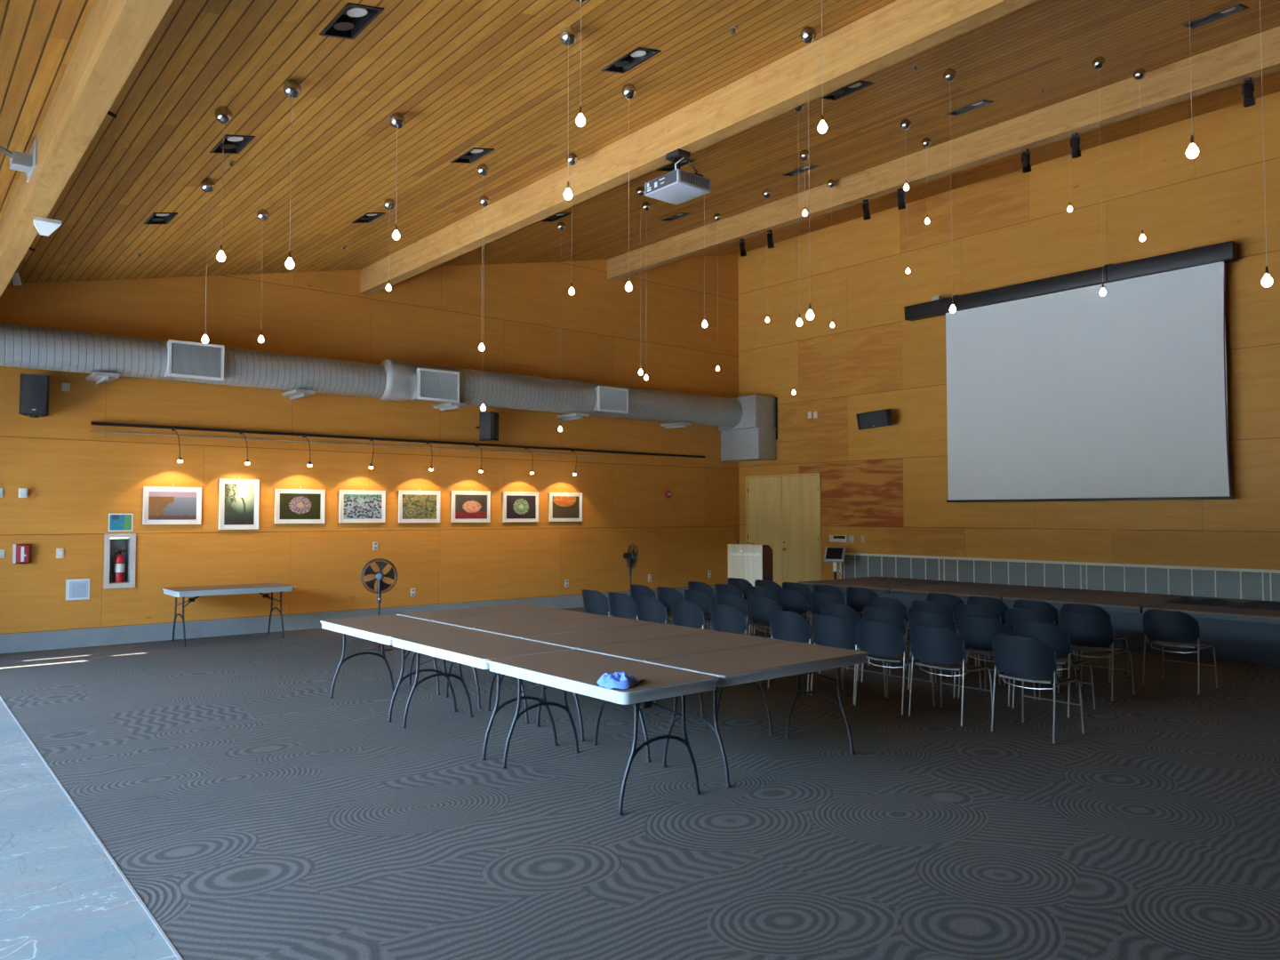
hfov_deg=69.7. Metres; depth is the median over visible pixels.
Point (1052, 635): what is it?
chair
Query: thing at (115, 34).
beam
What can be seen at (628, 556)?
pedestal fan
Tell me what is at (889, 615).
chair
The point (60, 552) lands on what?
light switch
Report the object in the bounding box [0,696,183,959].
trim
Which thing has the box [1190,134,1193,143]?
socket
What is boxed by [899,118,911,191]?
pendant lamp
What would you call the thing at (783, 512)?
door
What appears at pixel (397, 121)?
pendant lamp
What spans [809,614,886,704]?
chair
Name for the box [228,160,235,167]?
sprinkler head
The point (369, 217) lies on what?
recessed light
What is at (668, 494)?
fire alarm strobe
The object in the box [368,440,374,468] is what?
lamp
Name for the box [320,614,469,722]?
folding table
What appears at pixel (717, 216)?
pendant lamp
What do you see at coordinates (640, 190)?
pendant lamp
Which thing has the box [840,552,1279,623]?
wall paneling
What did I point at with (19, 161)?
box
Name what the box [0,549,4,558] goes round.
light switch
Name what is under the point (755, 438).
box
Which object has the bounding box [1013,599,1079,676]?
chair
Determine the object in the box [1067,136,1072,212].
pendant lamp
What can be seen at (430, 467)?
lamp
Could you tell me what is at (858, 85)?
recessed light
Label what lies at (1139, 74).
pendant lamp
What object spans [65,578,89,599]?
vent
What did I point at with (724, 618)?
chair
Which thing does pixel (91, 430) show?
hanging rail
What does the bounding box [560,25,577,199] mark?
pendant lamp
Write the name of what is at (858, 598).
chair
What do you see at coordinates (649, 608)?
chair
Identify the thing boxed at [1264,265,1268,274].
socket
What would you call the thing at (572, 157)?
pendant lamp
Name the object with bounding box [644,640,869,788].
folding table
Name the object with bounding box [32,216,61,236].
sensor
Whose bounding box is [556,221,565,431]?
pendant lamp
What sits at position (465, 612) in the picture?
folding table
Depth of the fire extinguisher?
12.40 m
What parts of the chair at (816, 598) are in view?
backrest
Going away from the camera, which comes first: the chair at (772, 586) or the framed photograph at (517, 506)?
the chair at (772, 586)
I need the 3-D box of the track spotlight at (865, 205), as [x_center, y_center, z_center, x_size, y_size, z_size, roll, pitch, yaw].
[3.299,-3.937,13.378,0.138,0.297,0.117,2,-3,-40]
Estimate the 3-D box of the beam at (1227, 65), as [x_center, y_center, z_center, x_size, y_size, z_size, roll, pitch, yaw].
[5.189,-4.372,11.011,0.170,0.418,18.020,2,-3,-40]
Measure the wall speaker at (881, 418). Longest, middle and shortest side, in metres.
0.680 x 0.461 x 0.300 m
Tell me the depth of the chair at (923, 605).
9.90 m
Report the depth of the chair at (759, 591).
11.86 m
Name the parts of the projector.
connector panel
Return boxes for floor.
[0,598,1279,959]
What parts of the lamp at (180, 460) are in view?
arm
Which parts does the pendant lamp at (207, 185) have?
bulb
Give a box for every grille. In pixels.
[164,339,223,381]
[411,368,459,402]
[592,385,628,413]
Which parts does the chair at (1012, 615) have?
backrest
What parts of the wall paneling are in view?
grille frame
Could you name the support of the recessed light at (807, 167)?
in the ceiling
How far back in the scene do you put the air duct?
13.78 m
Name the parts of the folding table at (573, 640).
leg frame, leg frame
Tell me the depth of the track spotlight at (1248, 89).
9.62 m
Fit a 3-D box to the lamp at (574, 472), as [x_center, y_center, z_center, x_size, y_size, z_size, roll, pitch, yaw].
[-1.212,-0.316,16.942,0.077,0.485,0.471,0,-2,-9]
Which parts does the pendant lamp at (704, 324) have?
bulb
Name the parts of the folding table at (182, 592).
leg frame, leg frame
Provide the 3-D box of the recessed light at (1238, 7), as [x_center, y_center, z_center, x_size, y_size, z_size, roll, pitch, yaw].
[5.416,-4.413,8.649,0.238,0.156,0.476,2,-3,-40]
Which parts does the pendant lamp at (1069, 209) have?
bulb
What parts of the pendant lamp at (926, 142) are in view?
bulb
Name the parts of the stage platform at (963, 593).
edge frame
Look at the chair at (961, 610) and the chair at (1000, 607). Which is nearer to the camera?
the chair at (961, 610)
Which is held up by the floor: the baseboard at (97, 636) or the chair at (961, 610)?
the chair at (961, 610)
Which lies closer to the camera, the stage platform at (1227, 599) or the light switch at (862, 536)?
the stage platform at (1227, 599)
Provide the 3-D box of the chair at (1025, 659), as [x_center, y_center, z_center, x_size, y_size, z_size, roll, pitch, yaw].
[3.122,1.612,7.282,0.598,0.806,0.526,2,-3,-39]
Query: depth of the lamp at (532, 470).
16.18 m
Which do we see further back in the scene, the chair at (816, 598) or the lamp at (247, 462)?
the lamp at (247, 462)
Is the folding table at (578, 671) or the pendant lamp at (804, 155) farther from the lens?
the pendant lamp at (804, 155)
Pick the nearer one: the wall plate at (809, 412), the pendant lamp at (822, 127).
the pendant lamp at (822, 127)
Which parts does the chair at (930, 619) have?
leg, backrest, leg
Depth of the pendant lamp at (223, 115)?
6.89 m
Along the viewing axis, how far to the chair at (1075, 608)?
9.61 m
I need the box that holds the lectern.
[728,539,773,586]
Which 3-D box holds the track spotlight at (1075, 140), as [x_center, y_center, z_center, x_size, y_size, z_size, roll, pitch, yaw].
[5.241,-4.024,11.048,0.138,0.297,0.117,2,-3,-40]
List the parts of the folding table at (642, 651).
leg frame, leg frame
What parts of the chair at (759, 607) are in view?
seat, backrest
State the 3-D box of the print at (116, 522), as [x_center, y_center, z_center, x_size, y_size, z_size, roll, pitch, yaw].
[-7.005,0.573,12.392,0.290,0.240,0.008,2,-3,-40]
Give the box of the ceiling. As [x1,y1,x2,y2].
[0,0,1279,284]
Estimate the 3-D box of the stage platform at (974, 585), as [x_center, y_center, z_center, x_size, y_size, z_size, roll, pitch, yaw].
[5.767,2.000,14.693,1.072,0.580,1.830,2,-3,-40]
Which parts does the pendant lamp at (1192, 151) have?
bulb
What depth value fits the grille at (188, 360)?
12.33 m
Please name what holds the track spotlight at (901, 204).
hanging from the beam at (1227, 65)
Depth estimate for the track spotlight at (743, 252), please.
15.24 m
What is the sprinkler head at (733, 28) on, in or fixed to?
attached to the ceiling
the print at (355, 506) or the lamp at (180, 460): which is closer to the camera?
the lamp at (180, 460)
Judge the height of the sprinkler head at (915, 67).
0.051 m
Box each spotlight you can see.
[12,271,22,285]
[739,238,746,256]
[766,230,774,248]
[862,199,871,220]
[896,188,905,209]
[1020,148,1031,173]
[1070,132,1081,158]
[1241,77,1255,107]
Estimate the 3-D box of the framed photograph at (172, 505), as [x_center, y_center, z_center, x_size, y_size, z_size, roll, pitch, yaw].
[-6.509,0.338,12.797,0.740,0.560,0.034,2,-3,-40]
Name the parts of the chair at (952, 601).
backrest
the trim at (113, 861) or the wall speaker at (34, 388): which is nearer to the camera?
the trim at (113, 861)
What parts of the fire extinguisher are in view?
valve handle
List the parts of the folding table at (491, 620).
leg frame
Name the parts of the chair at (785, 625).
backrest, leg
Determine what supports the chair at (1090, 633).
on the floor
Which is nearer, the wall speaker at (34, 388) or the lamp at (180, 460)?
the wall speaker at (34, 388)
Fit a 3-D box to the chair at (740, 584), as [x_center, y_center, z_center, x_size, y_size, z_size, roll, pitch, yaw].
[1.611,1.849,13.670,0.598,0.806,0.526,2,-3,-40]
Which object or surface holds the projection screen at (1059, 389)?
attached to the wall at (887, 485)
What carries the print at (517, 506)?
attached to the framed photograph at (517, 506)
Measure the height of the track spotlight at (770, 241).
0.297 m
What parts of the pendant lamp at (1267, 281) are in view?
bulb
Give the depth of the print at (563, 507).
17.06 m
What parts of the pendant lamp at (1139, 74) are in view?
bulb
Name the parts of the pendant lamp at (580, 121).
bulb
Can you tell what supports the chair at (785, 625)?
on the floor
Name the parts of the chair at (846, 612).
backrest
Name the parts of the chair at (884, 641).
leg, backrest, seat frame, seat, leg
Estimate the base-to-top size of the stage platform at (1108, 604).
0.580 m
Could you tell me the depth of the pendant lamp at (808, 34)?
7.19 m
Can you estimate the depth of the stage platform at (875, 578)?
16.01 m
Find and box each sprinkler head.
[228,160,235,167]
[728,25,737,35]
[912,64,919,71]
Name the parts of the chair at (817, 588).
backrest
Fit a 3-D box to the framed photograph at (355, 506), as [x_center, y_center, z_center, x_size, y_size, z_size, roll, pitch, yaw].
[-4.394,0.401,14.558,0.755,0.555,0.034,2,-3,-40]
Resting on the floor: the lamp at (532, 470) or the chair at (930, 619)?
the chair at (930, 619)
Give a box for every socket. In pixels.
[372,542,377,550]
[410,588,415,596]
[564,579,568,587]
[648,574,651,581]
[707,570,711,577]
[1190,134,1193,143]
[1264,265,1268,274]
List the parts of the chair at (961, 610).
backrest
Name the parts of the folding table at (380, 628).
leg frame, leg frame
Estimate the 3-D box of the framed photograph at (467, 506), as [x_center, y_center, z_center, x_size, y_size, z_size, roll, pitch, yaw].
[-2.903,0.440,15.799,0.745,0.580,0.034,2,-3,-40]
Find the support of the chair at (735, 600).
on the floor
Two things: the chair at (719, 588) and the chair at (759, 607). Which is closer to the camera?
the chair at (759, 607)
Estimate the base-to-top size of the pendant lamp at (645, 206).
2.543 m
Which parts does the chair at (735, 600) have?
backrest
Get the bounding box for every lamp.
[171,429,182,462]
[200,178,215,343]
[214,105,232,261]
[239,432,249,464]
[256,208,269,343]
[282,79,301,269]
[303,436,311,466]
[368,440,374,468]
[384,198,395,291]
[389,112,405,239]
[426,442,432,471]
[475,445,482,472]
[476,163,488,351]
[479,195,489,410]
[525,448,533,473]
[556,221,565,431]
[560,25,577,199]
[566,152,577,295]
[571,450,576,475]
[575,0,587,127]
[621,83,636,291]
[635,185,645,375]
[641,201,650,380]
[702,159,707,327]
[713,212,720,370]
[762,188,770,322]
[792,103,804,326]
[792,305,795,394]
[800,25,815,319]
[800,149,809,215]
[817,0,827,133]
[826,179,835,327]
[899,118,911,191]
[905,190,910,273]
[921,137,931,223]
[943,68,956,312]
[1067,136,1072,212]
[1091,56,1106,295]
[1132,67,1145,241]
[1185,0,1199,158]
[1259,0,1272,287]
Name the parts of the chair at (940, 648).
leg, backrest, seat frame, seat, leg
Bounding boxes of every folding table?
[162,583,295,647]
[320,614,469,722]
[391,629,572,760]
[396,604,560,695]
[432,609,606,708]
[473,616,657,723]
[487,649,718,815]
[520,623,718,741]
[577,632,787,762]
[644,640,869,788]
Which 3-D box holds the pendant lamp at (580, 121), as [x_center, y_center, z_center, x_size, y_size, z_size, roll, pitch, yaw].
[-0.374,-2.698,5.805,0.126,0.938,0.126,2,-3,-40]
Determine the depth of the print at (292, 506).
13.92 m
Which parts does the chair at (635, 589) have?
backrest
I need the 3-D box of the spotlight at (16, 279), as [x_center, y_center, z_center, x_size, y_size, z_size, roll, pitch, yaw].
[-7.327,-2.397,10.801,0.106,0.231,0.097,2,-3,-40]
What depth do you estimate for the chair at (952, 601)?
10.84 m
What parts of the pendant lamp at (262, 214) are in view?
bulb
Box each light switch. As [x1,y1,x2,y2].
[0,488,2,497]
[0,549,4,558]
[56,548,63,558]
[848,535,854,542]
[861,535,864,542]
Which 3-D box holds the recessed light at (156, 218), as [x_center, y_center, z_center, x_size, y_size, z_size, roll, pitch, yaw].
[-5.083,-2.821,9.738,0.238,0.156,0.476,2,-3,-40]
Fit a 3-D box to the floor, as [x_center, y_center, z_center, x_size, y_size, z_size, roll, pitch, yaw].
[1.830,2.102,8.036,15.990,0.120,18.120,2,-3,-40]
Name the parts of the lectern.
panel, panel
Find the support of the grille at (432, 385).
attached to the air duct
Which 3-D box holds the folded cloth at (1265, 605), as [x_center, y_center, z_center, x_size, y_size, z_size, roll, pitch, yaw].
[7.592,1.547,11.491,0.464,0.080,1.820,2,-3,-40]
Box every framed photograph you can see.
[142,484,201,524]
[218,476,259,529]
[274,488,325,523]
[338,489,385,522]
[398,490,440,522]
[451,490,490,522]
[502,491,538,522]
[548,490,582,521]
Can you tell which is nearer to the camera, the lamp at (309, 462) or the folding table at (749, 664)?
the folding table at (749, 664)
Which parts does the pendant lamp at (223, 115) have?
bulb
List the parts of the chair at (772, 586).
backrest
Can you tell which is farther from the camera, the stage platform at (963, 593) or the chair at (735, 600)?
the stage platform at (963, 593)
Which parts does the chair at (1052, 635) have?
leg, backrest, leg, seat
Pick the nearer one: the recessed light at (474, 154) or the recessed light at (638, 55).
the recessed light at (638, 55)
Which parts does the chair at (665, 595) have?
backrest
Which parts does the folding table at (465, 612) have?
leg frame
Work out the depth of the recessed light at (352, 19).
5.89 m
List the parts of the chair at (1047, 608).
backrest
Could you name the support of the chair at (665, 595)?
on the floor
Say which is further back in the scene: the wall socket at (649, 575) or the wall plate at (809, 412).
the wall plate at (809, 412)
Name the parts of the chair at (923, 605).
backrest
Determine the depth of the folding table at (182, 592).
12.56 m
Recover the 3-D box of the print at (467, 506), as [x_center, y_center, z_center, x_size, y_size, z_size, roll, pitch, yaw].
[-2.900,0.459,15.794,0.615,0.410,0.004,2,-3,-40]
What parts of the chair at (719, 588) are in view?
backrest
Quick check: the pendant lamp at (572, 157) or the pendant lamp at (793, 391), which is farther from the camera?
the pendant lamp at (793, 391)
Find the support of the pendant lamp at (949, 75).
hanging from the ceiling
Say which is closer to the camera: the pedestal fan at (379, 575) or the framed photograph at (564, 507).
the pedestal fan at (379, 575)
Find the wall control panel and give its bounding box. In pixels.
[829,535,847,542]
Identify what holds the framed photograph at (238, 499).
attached to the wall at (75, 476)
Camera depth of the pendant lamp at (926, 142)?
11.76 m
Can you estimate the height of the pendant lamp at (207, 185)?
1.567 m
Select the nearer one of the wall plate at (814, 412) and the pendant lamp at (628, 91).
the pendant lamp at (628, 91)
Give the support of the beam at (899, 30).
attached to the ceiling
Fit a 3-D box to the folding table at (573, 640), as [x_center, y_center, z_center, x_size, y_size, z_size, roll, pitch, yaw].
[-0.150,1.664,7.722,1.545,0.734,0.776,2,-3,-40]
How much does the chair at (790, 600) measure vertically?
0.806 m
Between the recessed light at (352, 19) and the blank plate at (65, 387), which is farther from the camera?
the blank plate at (65, 387)
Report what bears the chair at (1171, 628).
on the floor
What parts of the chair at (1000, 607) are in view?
backrest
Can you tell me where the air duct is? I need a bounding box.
[0,322,742,429]
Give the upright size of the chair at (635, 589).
0.806 m
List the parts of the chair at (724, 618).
backrest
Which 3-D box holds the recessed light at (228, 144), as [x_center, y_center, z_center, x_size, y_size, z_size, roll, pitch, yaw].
[-3.461,-2.893,7.791,0.238,0.156,0.476,2,-3,-40]
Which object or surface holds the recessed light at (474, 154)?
in the ceiling
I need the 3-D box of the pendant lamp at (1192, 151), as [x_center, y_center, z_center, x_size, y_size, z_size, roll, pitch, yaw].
[3.048,-2.715,5.102,0.126,1.879,0.126,2,-3,-40]
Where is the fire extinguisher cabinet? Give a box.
[104,533,135,588]
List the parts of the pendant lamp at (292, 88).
bulb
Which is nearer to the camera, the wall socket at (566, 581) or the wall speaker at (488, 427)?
the wall speaker at (488, 427)
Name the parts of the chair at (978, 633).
leg, seat, seat frame, backrest, leg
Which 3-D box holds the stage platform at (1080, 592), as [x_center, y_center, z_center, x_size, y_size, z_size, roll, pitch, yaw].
[6.957,1.946,13.265,1.072,0.580,1.830,2,-3,-40]
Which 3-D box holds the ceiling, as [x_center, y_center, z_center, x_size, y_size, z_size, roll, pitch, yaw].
[1.862,-3.820,8.218,16.190,3.564,18.420,2,-3,-40]
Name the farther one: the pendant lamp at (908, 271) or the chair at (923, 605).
the pendant lamp at (908, 271)
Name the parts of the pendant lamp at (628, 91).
bulb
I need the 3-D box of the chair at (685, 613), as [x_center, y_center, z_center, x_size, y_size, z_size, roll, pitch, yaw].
[0.642,1.722,10.238,0.598,0.806,0.526,2,-3,-39]
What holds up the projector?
hanging from the beam at (899, 30)
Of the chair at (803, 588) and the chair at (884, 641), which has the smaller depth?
the chair at (884, 641)
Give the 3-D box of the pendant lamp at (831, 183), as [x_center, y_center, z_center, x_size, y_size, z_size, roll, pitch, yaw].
[2.814,-3.331,13.481,0.126,2.208,0.126,2,-3,-40]
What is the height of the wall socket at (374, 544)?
0.130 m
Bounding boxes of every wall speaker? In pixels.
[19,373,49,417]
[475,411,498,440]
[856,408,892,430]
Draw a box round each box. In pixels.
[0,137,37,182]
[718,393,777,462]
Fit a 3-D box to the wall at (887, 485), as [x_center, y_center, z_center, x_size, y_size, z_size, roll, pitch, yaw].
[8.006,-1.499,13.251,0.200,7.665,18.020,2,-3,-40]
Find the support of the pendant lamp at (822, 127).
hanging from the ceiling
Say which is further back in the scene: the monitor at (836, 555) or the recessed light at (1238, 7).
the monitor at (836, 555)
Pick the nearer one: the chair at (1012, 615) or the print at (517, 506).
the chair at (1012, 615)
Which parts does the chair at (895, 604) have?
backrest, leg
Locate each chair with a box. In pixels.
[582,589,610,615]
[608,592,638,619]
[630,584,667,612]
[635,595,672,624]
[656,586,709,629]
[670,599,711,630]
[684,589,714,629]
[688,581,716,603]
[709,603,775,684]
[714,584,766,636]
[715,592,771,637]
[727,577,753,634]
[745,585,776,637]
[747,595,807,642]
[753,579,782,634]
[767,609,814,696]
[776,588,812,631]
[782,582,811,642]
[808,592,844,640]
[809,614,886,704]
[812,584,856,642]
[818,602,886,682]
[846,586,879,619]
[853,619,935,715]
[860,606,931,689]
[867,596,910,671]
[906,610,982,698]
[907,624,994,727]
[910,600,977,678]
[926,592,987,659]
[954,603,1001,685]
[957,615,1036,707]
[966,595,1008,663]
[990,633,1085,744]
[1003,608,1078,693]
[1011,620,1095,718]
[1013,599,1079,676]
[1056,612,1135,702]
[1060,602,1130,683]
[1142,608,1218,695]
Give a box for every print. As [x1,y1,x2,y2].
[108,513,133,531]
[148,491,196,519]
[224,483,254,524]
[279,493,320,519]
[343,494,381,519]
[402,494,436,519]
[455,494,487,519]
[506,495,535,518]
[552,496,579,518]
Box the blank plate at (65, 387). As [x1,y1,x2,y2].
[61,382,70,391]
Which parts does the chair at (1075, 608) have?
backrest, leg, seat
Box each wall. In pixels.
[0,254,739,634]
[737,91,1279,580]
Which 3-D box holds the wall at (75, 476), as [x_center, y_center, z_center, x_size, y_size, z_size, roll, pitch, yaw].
[-3.852,-1.421,15.230,15.890,7.657,0.200,2,-3,-40]
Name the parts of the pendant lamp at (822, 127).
bulb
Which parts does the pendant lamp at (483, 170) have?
bulb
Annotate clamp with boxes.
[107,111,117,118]
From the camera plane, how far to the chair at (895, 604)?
10.27 m
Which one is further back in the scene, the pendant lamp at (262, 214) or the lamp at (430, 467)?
the lamp at (430, 467)
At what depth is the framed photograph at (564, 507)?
17.05 m
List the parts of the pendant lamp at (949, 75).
bulb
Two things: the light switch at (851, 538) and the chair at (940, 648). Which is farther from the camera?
the light switch at (851, 538)
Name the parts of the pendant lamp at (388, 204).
bulb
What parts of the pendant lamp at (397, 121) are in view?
bulb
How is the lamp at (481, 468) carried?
attached to the rail at (92, 422)
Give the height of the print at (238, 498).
0.590 m
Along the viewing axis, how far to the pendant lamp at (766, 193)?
13.41 m
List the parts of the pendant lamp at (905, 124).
bulb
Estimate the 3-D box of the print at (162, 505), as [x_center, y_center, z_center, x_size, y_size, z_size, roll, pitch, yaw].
[-6.505,0.358,12.793,0.610,0.390,0.004,2,-3,-40]
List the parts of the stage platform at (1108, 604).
edge frame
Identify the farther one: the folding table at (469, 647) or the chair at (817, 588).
the chair at (817, 588)
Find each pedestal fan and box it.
[360,558,397,651]
[623,544,638,596]
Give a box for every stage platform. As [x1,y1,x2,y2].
[797,578,927,593]
[840,576,962,584]
[889,584,1039,601]
[933,582,1072,592]
[1002,592,1168,613]
[1041,588,1205,600]
[1142,602,1279,623]
[1194,597,1279,617]
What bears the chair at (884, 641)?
on the floor
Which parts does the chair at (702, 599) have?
backrest, seat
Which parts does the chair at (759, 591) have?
backrest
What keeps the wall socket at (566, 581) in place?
attached to the wall at (75, 476)
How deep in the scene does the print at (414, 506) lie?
15.18 m
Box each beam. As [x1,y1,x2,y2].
[0,0,172,296]
[360,0,1037,295]
[607,25,1279,280]
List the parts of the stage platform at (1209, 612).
edge frame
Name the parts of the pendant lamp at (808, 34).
bulb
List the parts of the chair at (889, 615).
leg, backrest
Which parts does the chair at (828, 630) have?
leg, backrest, leg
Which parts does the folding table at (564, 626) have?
leg frame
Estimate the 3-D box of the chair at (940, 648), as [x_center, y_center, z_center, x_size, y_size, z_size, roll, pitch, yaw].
[2.632,1.633,7.863,0.598,0.806,0.526,2,-3,-39]
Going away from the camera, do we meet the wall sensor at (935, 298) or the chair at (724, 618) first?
the chair at (724, 618)
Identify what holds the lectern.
on the floor
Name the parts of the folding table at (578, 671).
leg frame, leg frame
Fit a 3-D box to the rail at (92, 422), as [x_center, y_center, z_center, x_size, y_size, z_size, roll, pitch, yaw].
[-2.961,-0.618,15.764,11.220,0.040,0.075,2,-3,-40]
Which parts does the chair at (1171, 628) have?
leg, backrest, seat frame, seat, leg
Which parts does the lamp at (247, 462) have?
arm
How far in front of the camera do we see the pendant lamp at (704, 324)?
9.89 m
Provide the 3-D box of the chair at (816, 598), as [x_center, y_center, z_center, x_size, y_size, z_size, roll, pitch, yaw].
[2.382,1.758,11.217,0.598,0.806,0.526,2,-3,-40]
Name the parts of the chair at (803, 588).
backrest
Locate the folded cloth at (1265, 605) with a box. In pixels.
[1162,597,1279,610]
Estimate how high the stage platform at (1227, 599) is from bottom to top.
0.580 m
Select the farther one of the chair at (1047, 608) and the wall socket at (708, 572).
the wall socket at (708, 572)
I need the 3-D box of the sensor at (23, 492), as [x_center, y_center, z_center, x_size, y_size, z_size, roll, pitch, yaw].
[-7.825,0.166,11.665,0.100,0.120,0.100,2,-3,-40]
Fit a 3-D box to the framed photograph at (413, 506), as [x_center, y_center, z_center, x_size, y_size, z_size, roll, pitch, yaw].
[-3.642,0.422,15.183,0.740,0.570,0.034,2,-3,-40]
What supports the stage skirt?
on the floor
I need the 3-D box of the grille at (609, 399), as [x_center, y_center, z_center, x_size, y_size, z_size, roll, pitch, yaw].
[-0.571,-1.470,16.981,0.690,0.455,0.272,2,-3,-40]
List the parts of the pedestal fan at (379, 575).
blade, blade, blade, blade, blade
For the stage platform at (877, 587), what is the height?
0.580 m
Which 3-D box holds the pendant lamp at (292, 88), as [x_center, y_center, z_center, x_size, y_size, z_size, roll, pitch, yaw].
[-2.513,-2.208,6.616,0.126,1.386,0.126,2,-3,-40]
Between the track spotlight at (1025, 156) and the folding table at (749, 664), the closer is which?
the folding table at (749, 664)
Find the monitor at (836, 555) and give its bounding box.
[823,546,846,579]
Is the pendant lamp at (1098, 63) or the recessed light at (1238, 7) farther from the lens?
the pendant lamp at (1098, 63)
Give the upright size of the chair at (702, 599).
0.806 m
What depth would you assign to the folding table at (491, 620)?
8.84 m
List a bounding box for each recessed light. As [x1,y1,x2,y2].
[143,212,177,224]
[209,134,255,153]
[319,2,383,39]
[351,212,385,223]
[450,147,494,163]
[539,212,571,222]
[600,47,661,73]
[656,159,696,171]
[659,213,689,221]
[780,165,818,175]
[820,80,873,100]
[944,99,993,115]
[1183,3,1248,28]
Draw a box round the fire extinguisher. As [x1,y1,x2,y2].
[112,549,126,582]
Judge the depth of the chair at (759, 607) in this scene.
10.52 m
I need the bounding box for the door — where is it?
[745,472,821,588]
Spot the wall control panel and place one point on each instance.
(832, 538)
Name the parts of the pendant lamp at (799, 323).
bulb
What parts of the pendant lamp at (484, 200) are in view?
bulb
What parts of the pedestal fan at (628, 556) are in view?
motor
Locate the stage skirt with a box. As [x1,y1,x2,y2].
[802,586,1279,667]
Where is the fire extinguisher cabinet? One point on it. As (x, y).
(111, 545)
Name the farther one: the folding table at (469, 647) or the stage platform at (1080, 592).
the stage platform at (1080, 592)
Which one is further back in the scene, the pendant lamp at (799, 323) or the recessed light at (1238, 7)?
the pendant lamp at (799, 323)
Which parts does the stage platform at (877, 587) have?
edge frame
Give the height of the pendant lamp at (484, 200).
2.613 m
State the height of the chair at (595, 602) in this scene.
0.806 m
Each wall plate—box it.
[808,411,811,418]
[813,411,816,418]
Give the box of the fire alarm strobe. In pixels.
[664,489,671,498]
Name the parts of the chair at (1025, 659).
leg, backrest, seat frame, seat, leg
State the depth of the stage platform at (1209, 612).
10.97 m
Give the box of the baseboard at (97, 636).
[0,584,727,653]
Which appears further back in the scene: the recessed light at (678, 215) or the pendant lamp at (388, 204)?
the recessed light at (678, 215)
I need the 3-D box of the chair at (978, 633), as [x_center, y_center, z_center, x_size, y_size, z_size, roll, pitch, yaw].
[3.314,1.661,8.612,0.598,0.806,0.526,2,-3,-40]
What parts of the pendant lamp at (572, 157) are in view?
bulb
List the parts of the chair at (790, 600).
backrest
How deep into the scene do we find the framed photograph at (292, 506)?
13.91 m
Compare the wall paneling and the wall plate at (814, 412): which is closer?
the wall paneling
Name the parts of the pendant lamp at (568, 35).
bulb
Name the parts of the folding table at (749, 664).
leg frame, leg frame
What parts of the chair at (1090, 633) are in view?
leg, backrest, seat frame, seat, leg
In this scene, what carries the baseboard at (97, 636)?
attached to the wall at (75, 476)
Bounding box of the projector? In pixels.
[645,148,710,205]
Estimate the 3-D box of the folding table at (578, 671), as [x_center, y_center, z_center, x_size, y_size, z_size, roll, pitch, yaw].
[-0.286,1.601,6.028,0.776,0.734,1.545,2,-3,-40]
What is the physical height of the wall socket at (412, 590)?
0.130 m
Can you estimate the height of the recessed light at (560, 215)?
0.156 m
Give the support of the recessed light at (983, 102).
in the ceiling
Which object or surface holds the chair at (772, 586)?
on the floor
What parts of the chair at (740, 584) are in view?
backrest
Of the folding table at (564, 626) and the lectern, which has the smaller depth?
the folding table at (564, 626)
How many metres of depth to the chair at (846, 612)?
9.64 m
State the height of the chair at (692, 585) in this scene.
0.806 m
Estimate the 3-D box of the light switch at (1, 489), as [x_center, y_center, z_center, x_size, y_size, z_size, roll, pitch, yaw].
[-8.052,0.161,11.531,0.090,0.120,0.014,2,-3,-40]
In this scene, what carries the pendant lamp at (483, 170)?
hanging from the ceiling
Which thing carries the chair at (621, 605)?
on the floor
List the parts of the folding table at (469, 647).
leg frame, leg frame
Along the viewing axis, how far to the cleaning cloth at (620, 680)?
5.37 m
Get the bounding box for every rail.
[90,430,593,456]
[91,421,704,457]
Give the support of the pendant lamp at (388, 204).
hanging from the ceiling
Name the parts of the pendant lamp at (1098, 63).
bulb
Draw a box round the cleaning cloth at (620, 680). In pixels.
[597,671,644,688]
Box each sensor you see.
[18,488,28,497]
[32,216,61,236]
[932,295,943,300]
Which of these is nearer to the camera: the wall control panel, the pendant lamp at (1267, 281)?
the pendant lamp at (1267, 281)
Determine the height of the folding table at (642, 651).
0.734 m
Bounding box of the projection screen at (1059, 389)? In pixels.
[904,240,1238,502]

